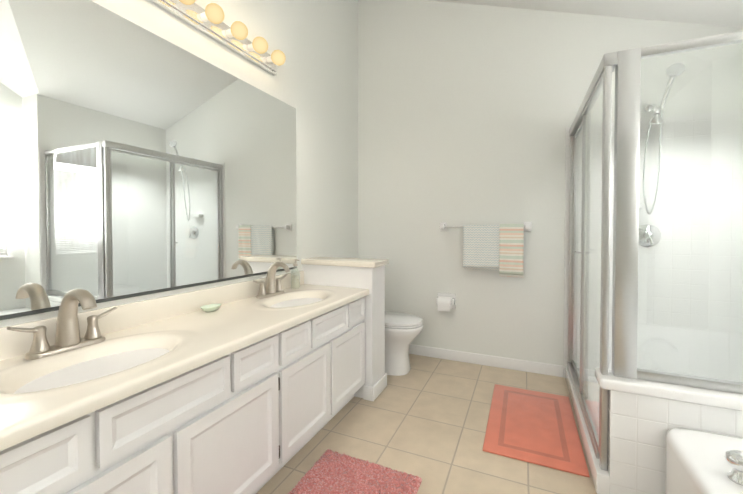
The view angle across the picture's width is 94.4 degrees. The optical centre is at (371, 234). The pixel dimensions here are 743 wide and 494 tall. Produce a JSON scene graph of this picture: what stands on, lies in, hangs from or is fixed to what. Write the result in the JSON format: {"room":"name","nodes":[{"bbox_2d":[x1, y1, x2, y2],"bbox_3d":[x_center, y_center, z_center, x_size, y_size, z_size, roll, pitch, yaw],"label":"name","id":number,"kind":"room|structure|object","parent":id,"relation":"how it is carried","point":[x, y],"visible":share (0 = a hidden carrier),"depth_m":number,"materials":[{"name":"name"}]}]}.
{"room":"bathroom","nodes":[
{"label":"bathroom","id":0,"kind":"room"},
{"bbox_2d":[0,0,359,327],"bbox_3d":[-1.149,-0.766,1.460,0.120,3.950,4.960,0,1,24],"label":"wall","id":1,"kind":"structure","parent":0,"point":[319,40],"depth_m":2.78,"materials":[{"name":"paint"}]},
{"bbox_2d":[0,266,296,319],"bbox_3d":[-1.106,0.272,1.414,0.008,0.014,2.640,0,1,24],"label":"channel","id":2,"kind":"object","parent":1,"relation":"attached to","point":[25,313],"visible":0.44,"depth_m":1.53,"materials":[{"name":"silver metal"}]},
{"bbox_2d":[0,0,296,315],"bbox_3d":[-1.107,-0.333,1.405,0.005,1.195,2.640,0,1,24],"label":"mirror","id":3,"kind":"object","parent":1,"relation":"attached to","point":[134,158],"visible":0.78,"depth_m":1.49,"materials":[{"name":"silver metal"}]},
{"bbox_2d":[0,271,303,366],"bbox_3d":[-1.085,0.375,1.449,0.021,0.142,2.718,0,1,24],"label":"backsplash","id":4,"kind":"structure","parent":1,"relation":"attached to","point":[140,315],"depth_m":1.55,"materials":[{"name":"beige stone"}]},
{"bbox_2d":[150,0,285,75],"bbox_3d":[-0.874,-1.136,1.715,0.169,0.110,1.360,0,1,24],"label":"sconce","id":5,"kind":"object","parent":1,"relation":"attached to","point":[208,20],"visible":1,"depth_m":1.90,"materials":[{"name":"silver metal"}]},
{"bbox_2d":[256,354,596,493],"bbox_3d":[0.414,1.270,0.801,3.540,0.100,4.960,0,1,24],"label":"floor","id":6,"kind":"structure","parent":0,"point":[425,419],"depth_m":2.04,"materials":[{"name":"tile"}]},
{"bbox_2d":[0,287,367,493],"bbox_3d":[-0.843,0.829,1.350,0.549,0.762,2.718,0,1,24],"label":"bathroom vanity","id":7,"kind":"object","parent":6,"relation":"on","point":[242,389],"depth_m":1.24,"materials":[{"name":"white wood"}]},
{"bbox_2d":[7,289,116,359],"bbox_3d":[-1.039,0.300,1.210,0.181,0.220,0.317,0,1,24],"label":"faucet","id":8,"kind":"object","parent":7,"relation":"on","point":[67,337],"visible":1,"depth_m":1.20,"materials":[{"name":"silver metal"}]},
{"bbox_2d":[200,303,221,311],"bbox_3d":[-0.844,0.389,1.809,0.083,0.026,0.120,0,1,24],"label":"soap dish","id":9,"kind":"object","parent":7,"relation":"on","point":[210,307],"visible":1,"depth_m":1.80,"materials":[{"name":"ceramic"}]},
{"bbox_2d":[253,262,289,298],"bbox_3d":[-0.601,0.284,2.197,0.181,0.220,0.317,0,1,24],"label":"faucet","id":10,"kind":"object","parent":7,"relation":"on","point":[272,287],"visible":1,"depth_m":2.19,"materials":[{"name":"silver metal"}]},
{"bbox_2d":[291,259,299,288],"bbox_3d":[-0.551,0.284,2.492,0.068,0.214,0.066,0,1,24],"label":"soap bottle","id":11,"kind":"object","parent":7,"relation":"on","point":[295,282],"visible":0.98,"depth_m":2.47,"materials":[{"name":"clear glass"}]},
{"bbox_2d":[302,264,384,397],"bbox_3d":[-0.220,0.711,2.692,0.600,0.955,0.240,0,1,24],"label":"half wall","id":12,"kind":"structure","parent":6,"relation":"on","point":[372,280],"depth_m":2.54,"materials":[{"name":"white paint"}]},
{"bbox_2d":[301,257,388,267],"bbox_3d":[-0.206,0.213,2.677,0.630,0.040,0.280,0,1,24],"label":"capstone","id":13,"kind":"object","parent":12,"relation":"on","point":[353,262],"visible":1,"depth_m":2.57,"materials":[{"name":"stone"}]},
{"bbox_2d":[363,373,386,400],"bbox_3d":[-0.205,1.138,2.692,0.600,0.100,0.272,0,1,24],"label":"baseboard","id":14,"kind":"structure","parent":12,"relation":"attached to","point":[370,393],"depth_m":2.48,"materials":[{"name":"white wood"}]},
{"bbox_2d":[288,449,421,493],"bbox_3d":[-0.177,1.193,1.390,0.540,0.031,0.880,0,1,24],"label":"shag rug","id":15,"kind":"object","parent":6,"relation":"on","point":[331,472],"visible":1,"depth_m":1.66,"materials":[{"name":"pink fabric"}]},
{"bbox_2d":[385,311,423,375],"bbox_3d":[0.065,0.778,3.070,0.805,0.808,0.472,0,1,24],"label":"toilet","id":16,"kind":"object","parent":6,"relation":"on","point":[403,331],"visible":0.44,"depth_m":2.89,"materials":[{"name":"white ceramic"}]},
{"bbox_2d":[483,384,589,476],"bbox_3d":[1.024,1.191,2.203,0.508,0.010,0.880,0,1,24],"label":"rug","id":17,"kind":"object","parent":6,"relation":"on","point":[534,427],"visible":0.98,"depth_m":2.08,"materials":[{"name":"orange fabric"}]},
{"bbox_2d":[588,376,599,417],"bbox_3d":[1.889,1.177,2.033,0.984,0.045,1.250,0,1,24],"label":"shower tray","id":18,"kind":"structure","parent":6,"relation":"on","point":[595,386],"depth_m":2.54,"materials":[{"name":"white plastic"}]},
{"bbox_2d":[595,368,742,493],"bbox_3d":[1.566,0.934,1.419,1.080,0.550,0.150,0,1,24],"label":"wall","id":19,"kind":"structure","parent":6,"relation":"on","point":[645,417],"depth_m":1.51,"materials":[{"name":"tile"}]},
{"bbox_2d":[565,366,609,493],"bbox_3d":[1.367,1.147,2.199,0.103,0.100,1.368,0,1,24],"label":"sill","id":20,"kind":"structure","parent":19,"relation":"attached to","point":[601,479],"depth_m":1.82,"materials":[{"name":"white ceramic"}]},
{"bbox_2d":[567,31,742,470],"bbox_3d":[1.818,0.130,2.000,1.101,1.940,1.336,0,1,24],"label":"shower enclosure","id":21,"kind":"object","parent":20,"relation":"on","point":[625,65],"visible":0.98,"depth_m":1.57,"materials":[{"name":"glass"}]},
{"bbox_2d":[665,428,742,493],"bbox_3d":[1.418,1.026,0.447,1.178,0.400,1.771,0,1,24],"label":"bathtub","id":22,"kind":"object","parent":6,"relation":"on","point":[696,462],"visible":0.94,"depth_m":1.27,"materials":[{"name":"white ceramic"}]},
{"bbox_2d":[725,450,742,485],"bbox_3d":[1.185,0.724,0.898,0.205,0.187,0.532,0,1,24],"label":"tub faucet","id":23,"kind":"object","parent":22,"relation":"on","point":[734,459],"visible":1,"depth_m":1.13,"materials":[{"name":"silver metal"}]},
{"bbox_2d":[360,0,742,367],"bbox_3d":[1.464,-0.791,2.949,3.390,3.950,0.120,0,1,24],"label":"wall","id":24,"kind":"structure","parent":0,"point":[418,122],"depth_m":3.09,"materials":[{"name":"paint"}]},
{"bbox_2d":[436,293,455,311],"bbox_3d":[0.683,0.628,3.186,0.170,0.145,0.120,0,1,24],"label":"toilet paper holder","id":25,"kind":"object","parent":24,"relation":"attached to","point":[446,302],"visible":1,"depth_m":3.15,"materials":[{"name":"white paper"}]},
{"bbox_2d":[440,222,531,276],"bbox_3d":[0.991,0.127,3.058,0.784,0.473,0.089,0,1,24],"label":"towel rail","id":26,"kind":"object","parent":24,"relation":"attached to","point":[500,248],"visible":1,"depth_m":2.98,"materials":[{"name":"white fabric"}]},
{"bbox_2d":[463,225,499,270],"bbox_3d":[0.984,0.117,3.043,0.340,0.402,0.040,0,1,24],"label":"hand towel","id":27,"kind":"object","parent":26,"relation":"hanging from","point":[481,243],"depth_m":3.03,"materials":[{"name":"white fabric"}]},
{"bbox_2d":[499,224,523,276],"bbox_3d":[1.199,0.138,2.948,0.190,0.455,0.055,0,1,24],"label":"hand towel","id":28,"kind":"object","parent":26,"relation":"hanging from","point":[511,236],"depth_m":2.93,"materials":[{"name":"multicoloured fabric"}]},
{"bbox_2d":[409,344,562,376],"bbox_3d":[0.724,1.132,3.232,1.893,0.095,0.018,0,1,24],"label":"baseboard","id":29,"kind":"structure","parent":24,"relation":"attached to","point":[514,364],"depth_m":3.07,"materials":[{"name":"white wood"}]},
{"bbox_2d":[563,109,742,381],"bbox_3d":[2.098,0.160,2.612,1.104,2.060,0.008,0,1,24],"label":"tiled wall","id":30,"kind":"structure","parent":24,"relation":"attached to","point":[728,310],"depth_m":2.52,"materials":[{"name":"white tile"}]},
{"bbox_2d":[639,63,684,246],"bbox_3d":[2.016,-0.538,2.493,0.313,1.268,0.254,0,1,24],"label":"shower head","id":31,"kind":"object","parent":30,"relation":"attached to","point":[655,238],"depth_m":2.49},
{"bbox_2d":[428,0,742,27],"bbox_3d":[0.414,-1.912,0.748,3.540,1.339,4.960,0,1,24],"label":"ceiling","id":32,"kind":"structure","parent":0,"point":[728,13],"depth_m":2.50,"materials":[{"name":"paint"}]}
]}

